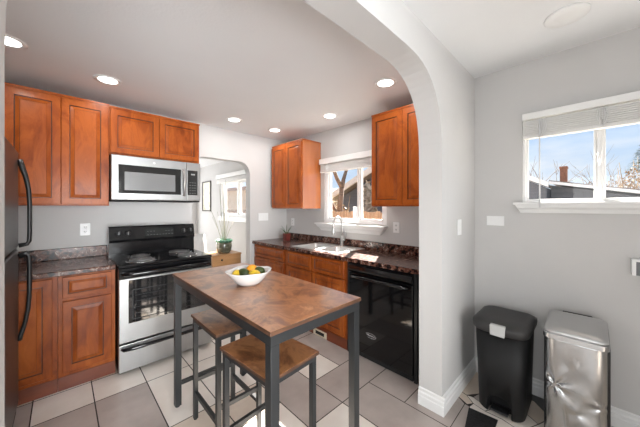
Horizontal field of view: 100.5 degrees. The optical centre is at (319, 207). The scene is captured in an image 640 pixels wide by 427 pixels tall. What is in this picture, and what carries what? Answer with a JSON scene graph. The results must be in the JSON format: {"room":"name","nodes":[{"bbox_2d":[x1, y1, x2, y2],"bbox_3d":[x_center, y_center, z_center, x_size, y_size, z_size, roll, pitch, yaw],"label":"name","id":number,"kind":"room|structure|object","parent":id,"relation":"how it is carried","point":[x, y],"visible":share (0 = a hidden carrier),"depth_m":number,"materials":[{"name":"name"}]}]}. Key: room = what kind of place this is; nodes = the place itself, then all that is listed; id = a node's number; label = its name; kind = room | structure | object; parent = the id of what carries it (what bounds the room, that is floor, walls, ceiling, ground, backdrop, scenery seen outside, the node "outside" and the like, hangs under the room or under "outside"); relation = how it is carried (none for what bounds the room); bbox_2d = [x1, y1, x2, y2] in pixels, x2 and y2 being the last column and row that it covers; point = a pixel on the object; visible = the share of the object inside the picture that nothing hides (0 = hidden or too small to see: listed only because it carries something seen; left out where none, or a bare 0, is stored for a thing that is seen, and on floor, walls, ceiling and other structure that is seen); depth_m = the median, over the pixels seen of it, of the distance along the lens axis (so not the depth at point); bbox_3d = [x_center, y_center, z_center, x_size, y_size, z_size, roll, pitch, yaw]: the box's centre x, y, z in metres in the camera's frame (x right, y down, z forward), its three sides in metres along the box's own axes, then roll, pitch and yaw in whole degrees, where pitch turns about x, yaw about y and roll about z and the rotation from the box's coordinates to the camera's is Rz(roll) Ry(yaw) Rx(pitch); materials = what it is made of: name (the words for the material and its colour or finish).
{"room":"kitchen","nodes":[
{"label":"kitchen","id":0,"kind":"room"},
{"bbox_2d":[15,105,286,264],"bbox_3d":[-1.891,0.105,3.027,3.900,2.620,0.120,0,0,-44],"label":"wall","id":1,"kind":"structure","parent":0,"point":[53,227],"depth_m":3.17,"materials":[{"name":"paint"}]},
{"bbox_2d":[5,82,109,205],"bbox_3d":[-2.278,-0.483,2.339,0.644,0.937,0.330,0,0,-44],"label":"upper cabinet","id":2,"kind":"object","parent":1,"relation":"attached to","point":[61,140],"visible":0.91,"depth_m":2.21,"materials":[{"name":"brown wood"}]},
{"bbox_2d":[18,245,106,263],"bbox_3d":[-2.614,0.428,2.225,1.305,0.103,0.022,0,0,-44],"label":"backsplash","id":3,"kind":"structure","parent":1,"relation":"attached to","point":[99,250],"depth_m":2.46,"materials":[{"name":"stone"}]},
{"bbox_2d":[80,223,89,235],"bbox_3d":[-2.270,0.213,2.571,0.074,0.115,0.008,0,0,-44],"label":"wall outlet","id":4,"kind":"object","parent":1,"relation":"attached to","point":[84,228],"visible":1,"depth_m":2.57,"materials":[{"name":"white plastic"}]},
{"bbox_2d":[109,106,199,163],"bbox_3d":[-1.760,-0.720,2.842,0.810,0.444,0.330,0,0,-44],"label":"upper cabinet","id":5,"kind":"object","parent":1,"relation":"attached to","point":[131,132],"visible":0.94,"depth_m":2.68,"materials":[{"name":"brown wood"}]},
{"bbox_2d":[109,154,199,202],"bbox_3d":[-1.724,-0.270,2.795,0.780,0.426,0.436,0,0,-44],"label":"microwave oven","id":6,"kind":"object","parent":5,"relation":"attached to","point":[131,178],"visible":0.98,"depth_m":2.62,"materials":[{"name":"silver metal"}]},
{"bbox_2d":[258,213,267,220],"bbox_3d":[-0.841,0.140,3.956,0.165,0.115,0.008,0,0,-44],"label":"light switch","id":7,"kind":"object","parent":1,"relation":"attached to","point":[261,216],"visible":1,"depth_m":3.95,"materials":[{"name":"white plastic"}]},
{"bbox_2d":[192,202,196,233],"bbox_3d":[-4.418,0.105,6.093,3.340,2.620,0.100,0,0,-44],"label":"wall","id":8,"kind":"structure","parent":0,"point":[194,204],"depth_m":7.07,"materials":[{"name":"paint"}]},
{"bbox_2d":[5,0,412,141],"bbox_3d":[-0.917,-1.095,2.109,3.860,0.100,2.555,0,0,-44],"label":"ceiling","id":9,"kind":"structure","parent":0,"point":[284,65],"depth_m":1.89,"materials":[{"name":"paint"}]},
{"bbox_2d":[5,34,28,49],"bbox_3d":[-1.962,-1.041,1.664,0.188,0.008,0.188,0,0,-44],"label":"recessed light","id":10,"kind":"object","parent":9,"relation":"in","point":[10,41],"visible":0.81,"depth_m":1.69,"materials":[{"name":"white paint"}]},
{"bbox_2d":[93,74,121,85],"bbox_3d":[-1.742,-1.041,2.184,0.188,0.008,0.188,0,0,-44],"label":"recessed light","id":11,"kind":"object","parent":9,"relation":"in","point":[104,79],"visible":1,"depth_m":2.18,"materials":[{"name":"white paint"}]},
{"bbox_2d":[226,117,241,122],"bbox_3d":[-1.023,-1.041,3.173,0.188,0.008,0.188,0,0,-44],"label":"recessed light","id":12,"kind":"object","parent":9,"relation":"in","point":[230,119],"visible":1,"depth_m":3.15,"materials":[{"name":"white paint"}]},
{"bbox_2d":[268,128,281,131],"bbox_3d":[-0.609,-1.041,3.602,0.188,0.008,0.188,0,0,-44],"label":"recessed light","id":13,"kind":"object","parent":9,"relation":"in","point":[270,129],"visible":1,"depth_m":3.59,"materials":[{"name":"white paint"}]},
{"bbox_2d":[322,113,337,118],"bbox_3d":[0.114,-1.041,3.036,0.188,0.008,0.188,0,0,-44],"label":"recessed light","id":14,"kind":"object","parent":9,"relation":"in","point":[326,115],"visible":1,"depth_m":3.02,"materials":[{"name":"white paint"}]},
{"bbox_2d":[374,77,396,87],"bbox_3d":[0.551,-1.041,2.233,0.188,0.008,0.188,0,0,-44],"label":"recessed light","id":15,"kind":"object","parent":9,"relation":"in","point":[388,82],"visible":1,"depth_m":2.23,"materials":[{"name":"white paint"}]},
{"bbox_2d":[199,158,222,167],"bbox_3d":[-3.078,-1.075,4.711,3.340,0.100,3.950,0,0,-44],"label":"ceiling","id":16,"kind":"structure","parent":0,"point":[203,162],"depth_m":6.01,"materials":[{"name":"paint"}]},
{"bbox_2d":[0,0,474,426],"bbox_3d":[-0.410,0.105,0.710,5.000,2.620,0.160,0,0,-44],"label":"wall","id":17,"kind":"structure","parent":0,"point":[442,91],"depth_m":1.83,"materials":[{"name":"paint"}]},
{"bbox_2d":[418,386,444,417],"bbox_3d":[0.766,1.336,1.836,0.020,0.118,0.180,0,0,-44],"label":"baseboard","id":18,"kind":"object","parent":17,"relation":"attached to","point":[428,399],"visible":1,"depth_m":1.83,"materials":[{"name":"white paint"}]},
{"bbox_2d":[442,356,475,414],"bbox_3d":[1.081,1.336,2.030,0.702,0.118,0.020,0,0,-44],"label":"baseboard","id":19,"kind":"structure","parent":17,"relation":"attached to","point":[451,395],"depth_m":1.99,"materials":[{"name":"white paint"}]},
{"bbox_2d":[457,219,461,234],"bbox_3d":[1.060,0.150,2.017,0.074,0.118,0.008,0,0,-44],"label":"light switch","id":20,"kind":"object","parent":17,"relation":"attached to","point":[459,221],"visible":1,"depth_m":2.00,"materials":[{"name":"white plastic"}]},
{"bbox_2d":[13,308,612,426],"bbox_3d":[-1.391,1.445,1.904,5.399,0.100,10.808,0,0,-44],"label":"floor","id":21,"kind":"structure","parent":0,"point":[143,396],"depth_m":1.91,"materials":[{"name":"beige tile"}]},
{"bbox_2d":[5,137,31,426],"bbox_3d":[-2.053,0.509,1.342,0.782,1.772,0.685,0,0,-44],"label":"refrigerator","id":22,"kind":"object","parent":21,"relation":"on","point":[12,163],"visible":0.73,"depth_m":1.62,"materials":[{"name":"black plastic"}]},
{"bbox_2d":[17,277,57,405],"bbox_3d":[-2.411,0.957,1.994,0.636,0.877,0.610,0,0,-44],"label":"base cabinet","id":23,"kind":"object","parent":21,"relation":"on","point":[38,348],"visible":0.62,"depth_m":1.94,"materials":[{"name":"brown wood"}]},
{"bbox_2d":[18,245,115,281],"bbox_3d":[-2.398,0.448,2.002,1.305,0.141,0.643,0,0,-44],"label":"countertop","id":24,"kind":"structure","parent":23,"relation":"on","point":[47,263],"depth_m":2.30,"materials":[{"name":"brown stone"}]},
{"bbox_2d":[58,269,114,391],"bbox_3d":[-2.057,0.957,2.337,0.345,0.877,0.610,0,0,-44],"label":"base cabinet","id":25,"kind":"object","parent":21,"relation":"on","point":[86,301],"visible":0.97,"depth_m":2.11,"materials":[{"name":"brown wood"}]},
{"bbox_2d":[108,223,211,373],"bbox_3d":[-1.587,0.792,2.656,0.778,1.206,0.737,0,0,-44],"label":"electric range","id":26,"kind":"object","parent":21,"relation":"on","point":[146,258],"visible":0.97,"depth_m":2.41,"materials":[{"name":"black metal"}]},
{"bbox_2d":[109,249,211,268],"bbox_3d":[-1.591,0.495,2.664,0.768,0.030,0.610,0,0,-44],"label":"cooktop","id":27,"kind":"object","parent":26,"relation":"in","point":[165,257],"depth_m":2.55,"materials":[{"name":"black"}]},
{"bbox_2d":[206,250,241,266],"bbox_3d":[-1.659,1.084,4.527,0.500,0.622,0.450,0,0,-44],"label":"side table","id":28,"kind":"object","parent":21,"relation":"on","point":[234,257],"visible":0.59,"depth_m":4.38,"materials":[{"name":"brown wood"}]},
{"bbox_2d":[209,180,233,253],"bbox_3d":[-1.680,0.149,4.543,0.363,1.248,0.295,0,0,-7],"label":"potted plant","id":29,"kind":"object","parent":28,"relation":"on","point":[223,245],"visible":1,"depth_m":4.48,"materials":[{"name":"green plant"}]},
{"bbox_2d":[191,309,261,426],"bbox_3d":[-0.603,1.050,1.716,0.306,0.690,0.402,0,0,-44],"label":"bar stool","id":30,"kind":"object","parent":21,"relation":"on","point":[219,327],"visible":0.79,"depth_m":1.66,"materials":[{"name":"brown wood"}]},
{"bbox_2d":[173,262,360,426],"bbox_3d":[-0.411,0.930,1.619,0.552,0.930,1.222,0,0,-44],"label":"bar table","id":31,"kind":"object","parent":21,"relation":"on","point":[280,308],"visible":0.91,"depth_m":1.35,"materials":[{"name":"brown wood"}]},
{"bbox_2d":[225,265,270,286],"bbox_3d":[-0.433,0.421,1.617,0.253,0.088,0.253,0,0,15],"label":"fruit bowl","id":32,"kind":"object","parent":31,"relation":"on","point":[242,280],"visible":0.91,"depth_m":1.54,"materials":[{"name":"white ceramic"}]},
{"bbox_2d":[232,270,238,274],"bbox_3d":[-0.499,0.405,1.606,0.071,0.059,0.064,0,0,-44],"label":"lemon","id":33,"kind":"object","parent":32,"relation":"in","point":[236,272],"visible":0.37,"depth_m":1.58,"materials":[{"name":"yellow food"}]},
{"bbox_2d":[239,268,248,274],"bbox_3d":[-0.460,0.397,1.605,0.063,0.059,0.066,0,0,-44],"label":"avocado","id":34,"kind":"object","parent":32,"relation":"in","point":[242,271],"visible":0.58,"depth_m":1.58,"materials":[{"name":"green food"}]},
{"bbox_2d":[246,264,256,271],"bbox_3d":[-0.421,0.387,1.645,0.071,0.068,0.072,0,0,-44],"label":"orange","id":35,"kind":"object","parent":32,"relation":"in","point":[252,266],"visible":0.52,"depth_m":1.62,"materials":[{"name":"orange food"}]},
{"bbox_2d":[249,270,260,274],"bbox_3d":[-0.391,0.402,1.593,0.070,0.058,0.063,0,0,-44],"label":"lemon","id":36,"kind":"object","parent":32,"relation":"in","point":[251,272],"visible":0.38,"depth_m":1.57,"materials":[{"name":"yellow food"}]},
{"bbox_2d":[255,266,264,272],"bbox_3d":[-0.377,0.394,1.641,0.071,0.058,0.062,0,0,-44],"label":"avocado","id":37,"kind":"object","parent":32,"relation":"in","point":[260,269],"visible":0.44,"depth_m":1.62,"materials":[{"name":"green food"}]},
{"bbox_2d":[220,334,318,426],"bbox_3d":[-0.256,1.050,1.323,0.402,0.690,0.306,0,0,42],"label":"bar stool","id":38,"kind":"object","parent":21,"relation":"on","point":[247,353],"visible":0.6,"depth_m":1.29,"materials":[{"name":"brown wood"}]},
{"bbox_2d":[255,244,285,274],"bbox_3d":[-0.482,0.957,3.771,0.594,0.877,0.745,0,0,-44],"label":"base cabinet","id":39,"kind":"object","parent":21,"relation":"on","point":[275,258],"visible":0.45,"depth_m":3.51,"materials":[{"name":"brown wood"}]},
{"bbox_2d":[286,250,346,349],"bbox_3d":[0.123,0.957,3.147,0.594,0.877,0.990,0,0,-44],"label":"base cabinet","id":40,"kind":"object","parent":21,"relation":"on","point":[331,273],"visible":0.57,"depth_m":2.79,"materials":[{"name":"brown wood"}]},
{"bbox_2d":[313,328,326,339],"bbox_3d":[-0.002,1.355,2.861,0.013,0.064,0.194,0,0,-44],"label":"floor vent","id":41,"kind":"object","parent":40,"relation":"attached to","point":[316,331],"visible":0.89,"depth_m":2.86,"materials":[{"name":"beige metal"}]},
{"bbox_2d":[252,232,418,274],"bbox_3d":[0.130,0.457,3.129,0.613,0.123,2.541,0,0,-44],"label":"countertop","id":42,"kind":"structure","parent":40,"relation":"on","point":[403,258],"depth_m":2.83,"materials":[{"name":"brown stone"}]},
{"bbox_2d":[283,225,290,240],"bbox_3d":[-0.494,0.359,3.862,0.160,0.241,0.113,0,0,-5],"label":"potted plant","id":43,"kind":"object","parent":42,"relation":"on","point":[286,236],"visible":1,"depth_m":3.84,"materials":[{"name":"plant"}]},
{"bbox_2d":[294,242,364,253],"bbox_3d":[0.087,0.570,3.183,0.483,0.190,0.756,0,0,-44],"label":"sink","id":44,"kind":"object","parent":42,"relation":"in","point":[325,247],"visible":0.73,"depth_m":3.23,"materials":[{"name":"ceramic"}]},
{"bbox_2d":[331,216,345,245],"bbox_3d":[0.233,0.290,3.248,0.213,0.369,0.101,0,0,-44],"label":"kitchen faucet","id":45,"kind":"object","parent":42,"relation":"on","point":[342,238],"visible":1,"depth_m":3.28,"materials":[{"name":"silver metal"}]},
{"bbox_2d":[347,261,418,383],"bbox_3d":[0.695,0.959,2.512,0.625,0.872,0.696,0,0,-44],"label":"dishwasher","id":46,"kind":"object","parent":21,"relation":"on","point":[389,303],"visible":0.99,"depth_m":2.26,"materials":[{"name":"black metal"}]},
{"bbox_2d":[465,407,497,426],"bbox_3d":[1.019,1.392,1.711,0.245,0.006,0.177,0,0,-44],"label":"floor mat","id":47,"kind":"object","parent":21,"relation":"on","point":[475,418],"visible":1,"depth_m":1.73,"materials":[{"name":"black rubber"}]},
{"bbox_2d":[473,305,536,422],"bbox_3d":[1.310,1.081,1.893,0.424,0.627,0.332,0,0,-44],"label":"trash can","id":48,"kind":"object","parent":21,"relation":"on","point":[504,336],"visible":1,"depth_m":1.77,"materials":[{"name":"grey plastic"}]},
{"bbox_2d":[543,310,610,426],"bbox_3d":[1.570,1.044,1.631,0.364,0.702,0.280,0,0,-44],"label":"trash can","id":49,"kind":"object","parent":21,"relation":"on","point":[577,349],"visible":1,"depth_m":1.52,"materials":[{"name":"silver metal"}]},
{"bbox_3d":[-2.612,0.970,3.951,1.650,0.850,0.810,0,0,-44],"label":"sofa","id":50,"kind":"object","parent":21,"relation":"on","visible":0},
{"bbox_2d":[194,234,205,252],"bbox_3d":[-2.049,0.667,4.198,0.500,0.494,0.203,0,0,-44],"label":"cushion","id":51,"kind":"object","parent":50,"relation":"on","point":[199,239],"visible":0.25,"depth_m":4.25,"materials":[{"name":"white fabric"}]},
{"bbox_2d":[197,27,639,415],"bbox_3d":[0.329,0.105,3.453,0.200,2.620,10.500,0,0,-44],"label":"wall","id":52,"kind":"structure","parent":0,"point":[535,264],"depth_m":1.99,"materials":[{"name":"paint"}]},
{"bbox_2d":[202,181,210,210],"bbox_3d":[-2.808,-0.275,6.582,0.024,0.740,0.520,0,0,-44],"label":"framed picture","id":53,"kind":"object","parent":52,"relation":"attached to","point":[206,186],"visible":0.97,"depth_m":6.59},
{"bbox_2d":[216,170,245,183],"bbox_3d":[-1.725,-0.630,5.431,0.075,0.190,1.768,0,0,-44],"label":"window blind","id":54,"kind":"object","parent":52,"relation":"attached to","point":[242,173],"visible":0.57,"depth_m":5.49,"materials":[{"name":"white paint"}]},
{"bbox_2d":[218,180,245,222],"bbox_3d":[-1.676,-0.140,5.479,0.122,0.870,1.760,0,0,-44],"label":"window","id":55,"kind":"structure","parent":52,"relation":"in","point":[239,216],"depth_m":5.49,"materials":[{"name":"white plastic"}]},
{"bbox_2d":[272,138,320,208],"bbox_3d":[-0.355,-0.441,3.821,0.350,0.916,0.698,0,0,-44],"label":"upper cabinet","id":56,"kind":"object","parent":52,"relation":"attached to","point":[296,175],"visible":1,"depth_m":3.61,"materials":[{"name":"brown wood"}]},
{"bbox_2d":[319,150,371,172],"bbox_3d":[0.377,-0.237,3.256,0.086,0.825,1.058,0,0,-44],"label":"window blind","id":57,"kind":"object","parent":52,"relation":"attached to","point":[366,162],"visible":0.73,"depth_m":3.28,"materials":[{"name":"white paint"}]},
{"bbox_2d":[314,168,387,234],"bbox_3d":[0.367,-0.139,3.340,0.167,0.903,1.115,0,0,-44],"label":"window","id":58,"kind":"structure","parent":52,"relation":"in","point":[350,228],"depth_m":3.25,"materials":[{"name":"white plastic"}]},
{"bbox_2d":[288,232,418,254],"bbox_3d":[0.342,0.438,3.334,0.022,0.085,2.541,0,0,-44],"label":"backsplash","id":59,"kind":"structure","parent":52,"relation":"attached to","point":[414,250],"depth_m":3.14,"materials":[{"name":"brown stone"}]},
{"bbox_2d":[371,103,418,205],"bbox_3d":[0.875,-0.469,2.552,0.350,0.917,0.693,0,0,-44],"label":"upper cabinet","id":60,"kind":"object","parent":52,"relation":"attached to","point":[395,141],"visible":0.66,"depth_m":2.48,"materials":[{"name":"brown wood"}]},
{"bbox_2d":[393,222,398,232],"bbox_3d":[0.819,0.215,2.855,0.008,0.115,0.074,0,0,-44],"label":"wall outlet","id":61,"kind":"object","parent":52,"relation":"attached to","point":[395,224],"visible":1,"depth_m":2.85,"materials":[{"name":"white plastic"}]},
{"bbox_2d":[487,216,503,225],"bbox_3d":[1.430,0.109,2.169,0.006,0.078,0.122,0,0,-44],"label":"wall plate","id":62,"kind":"object","parent":52,"relation":"attached to","point":[491,220],"visible":1,"depth_m":2.17,"materials":[{"name":"white plastic"}]},
{"bbox_2d":[475,357,639,426],"bbox_3d":[2.612,1.336,0.941,0.020,0.118,3.715,0,0,-44],"label":"baseboard","id":63,"kind":"structure","parent":52,"relation":"attached to","point":[619,417],"depth_m":1.69,"materials":[{"name":"white paint"}]},
{"bbox_2d":[513,123,639,213],"bbox_3d":[1.856,-0.307,1.754,0.157,0.696,0.935,0,0,-44],"label":"window","id":64,"kind":"structure","parent":52,"relation":"in","point":[599,204],"depth_m":1.78,"materials":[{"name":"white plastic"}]},
{"bbox_2d":[522,91,639,206],"bbox_3d":[1.827,-0.347,1.703,0.086,0.695,0.850,0,0,-44],"label":"window blind","id":65,"kind":"object","parent":64,"relation":"attached to","point":[625,114],"visible":1,"depth_m":1.76,"materials":[{"name":"white paint"}]},
{"bbox_2d":[631,258,639,275],"bbox_3d":[1.999,0.361,1.536,0.069,0.097,0.262,0,0,-44],"label":"wall box","id":66,"kind":"object","parent":52,"relation":"attached to","point":[635,262],"visible":1,"depth_m":1.60,"materials":[{"name":"white paint"}]},
{"bbox_2d":[402,0,639,78],"bbox_3d":[0.953,-1.148,-0.667,5.040,0.114,3.715,0,0,-44],"label":"ceiling","id":67,"kind":"structure","parent":0,"point":[486,37],"depth_m":1.62,"materials":[{"name":"paint"}]},
{"label":"outside","id":68,"kind":"structure","parent":0,"visible":0},
{"bbox_3d":[22.686,2.045,28.964,67.100,0.200,110.000,0,0,-44],"label":"ground","id":69,"kind":"structure","parent":68,"visible":0},
{"bbox_2d":[227,186,245,209],"bbox_3d":[-4.761,0.340,19.203,4.100,3.210,7.800,0,0,-44],"label":"neighbor house","id":70,"kind":"structure","parent":69,"relation":"on","point":[231,192],"depth_m":17.73,"materials":[{"name":"beige"}]},
{"bbox_2d":[227,207,381,218],"bbox_3d":[-0.799,0.960,9.672,0.120,1.970,12.000,0,0,-44],"label":"wooden fence","id":71,"kind":"object","parent":69,"relation":"on","point":[352,214],"visible":0.06,"depth_m":7.75,"materials":[{"name":"brown wood"}]},
{"bbox_2d":[332,170,347,211],"bbox_3d":[0.263,-0.818,9.752,4.343,5.590,1.559,0,0,-44],"label":"bare tree","id":72,"kind":"object","parent":69,"relation":"on","point":[341,184],"visible":0.09,"depth_m":9.53,"materials":[{"name":"brown plant"}]},
{"bbox_2d":[332,198,349,211],"bbox_3d":[0.736,0.769,10.746,1.150,2.480,1.631,0,0,-23],"label":"dry bush","id":73,"kind":"object","parent":69,"relation":"on","point":[349,198],"visible":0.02,"depth_m":10.61,"materials":[{"name":"brown plant"}]},
{"bbox_2d":[332,167,381,218],"bbox_3d":[4.566,-0.259,14.109,6.200,4.407,6.114,0,0,-44],"label":"neighbor house","id":74,"kind":"structure","parent":69,"relation":"on","point":[350,188],"depth_m":13.38,"materials":[{"name":"stone"}]},
{"bbox_2d":[363,180,377,211],"bbox_3d":[1.984,0.392,11.319,1.056,3.395,1.215,0,0,-44],"label":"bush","id":75,"kind":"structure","parent":69,"relation":"on","point":[367,192],"depth_m":11.12,"materials":[{"name":"beige plant"}]},
{"bbox_2d":[529,161,584,186],"bbox_3d":[12.093,-0.415,14.341,1.597,4.771,3.341,0,0,-44],"label":"bare tree","id":76,"kind":"object","parent":69,"relation":"on","point":[534,161],"visible":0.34,"depth_m":14.42,"materials":[{"name":"plant"}]},
{"bbox_2d":[529,166,639,198],"bbox_3d":[10.664,0.175,7.103,5.200,3.540,8.150,0,0,-44],"label":"garage","id":77,"kind":"structure","parent":69,"relation":"on","point":[563,189],"depth_m":8.06,"materials":[{"name":"stone"}]},
{"bbox_2d":[570,149,621,186],"bbox_3d":[17.812,-0.970,16.750,2.532,5.872,2.450,0,0,12],"label":"bare tree","id":78,"kind":"object","parent":69,"relation":"on","point":[610,149],"visible":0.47,"depth_m":16.96,"materials":[{"name":"plant"}]},
{"bbox_2d":[568,175,639,187],"bbox_3d":[12.759,0.215,11.547,1.654,3.557,4.854,0,0,-44],"label":"dry bush","id":79,"kind":"object","parent":69,"relation":"on","point":[616,182],"visible":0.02,"depth_m":11.53,"materials":[{"name":"brown plant"}]},
{"bbox_2d":[617,160,639,188],"bbox_3d":[12.207,0.050,10.232,1.075,3.898,1.553,0,0,-44],"label":"dry bush","id":80,"kind":"object","parent":69,"relation":"on","point":[628,172],"visible":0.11,"depth_m":10.34,"materials":[{"name":"brown plant"}]},
{"bbox_2d":[626,149,639,171],"bbox_3d":[16.598,-1.053,13.154,2.067,6.036,2.148,0,0,-44],"label":"conifer tree","id":81,"kind":"object","parent":69,"relation":"on","point":[638,156],"visible":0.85,"depth_m":13.74,"materials":[{"name":"plant"}]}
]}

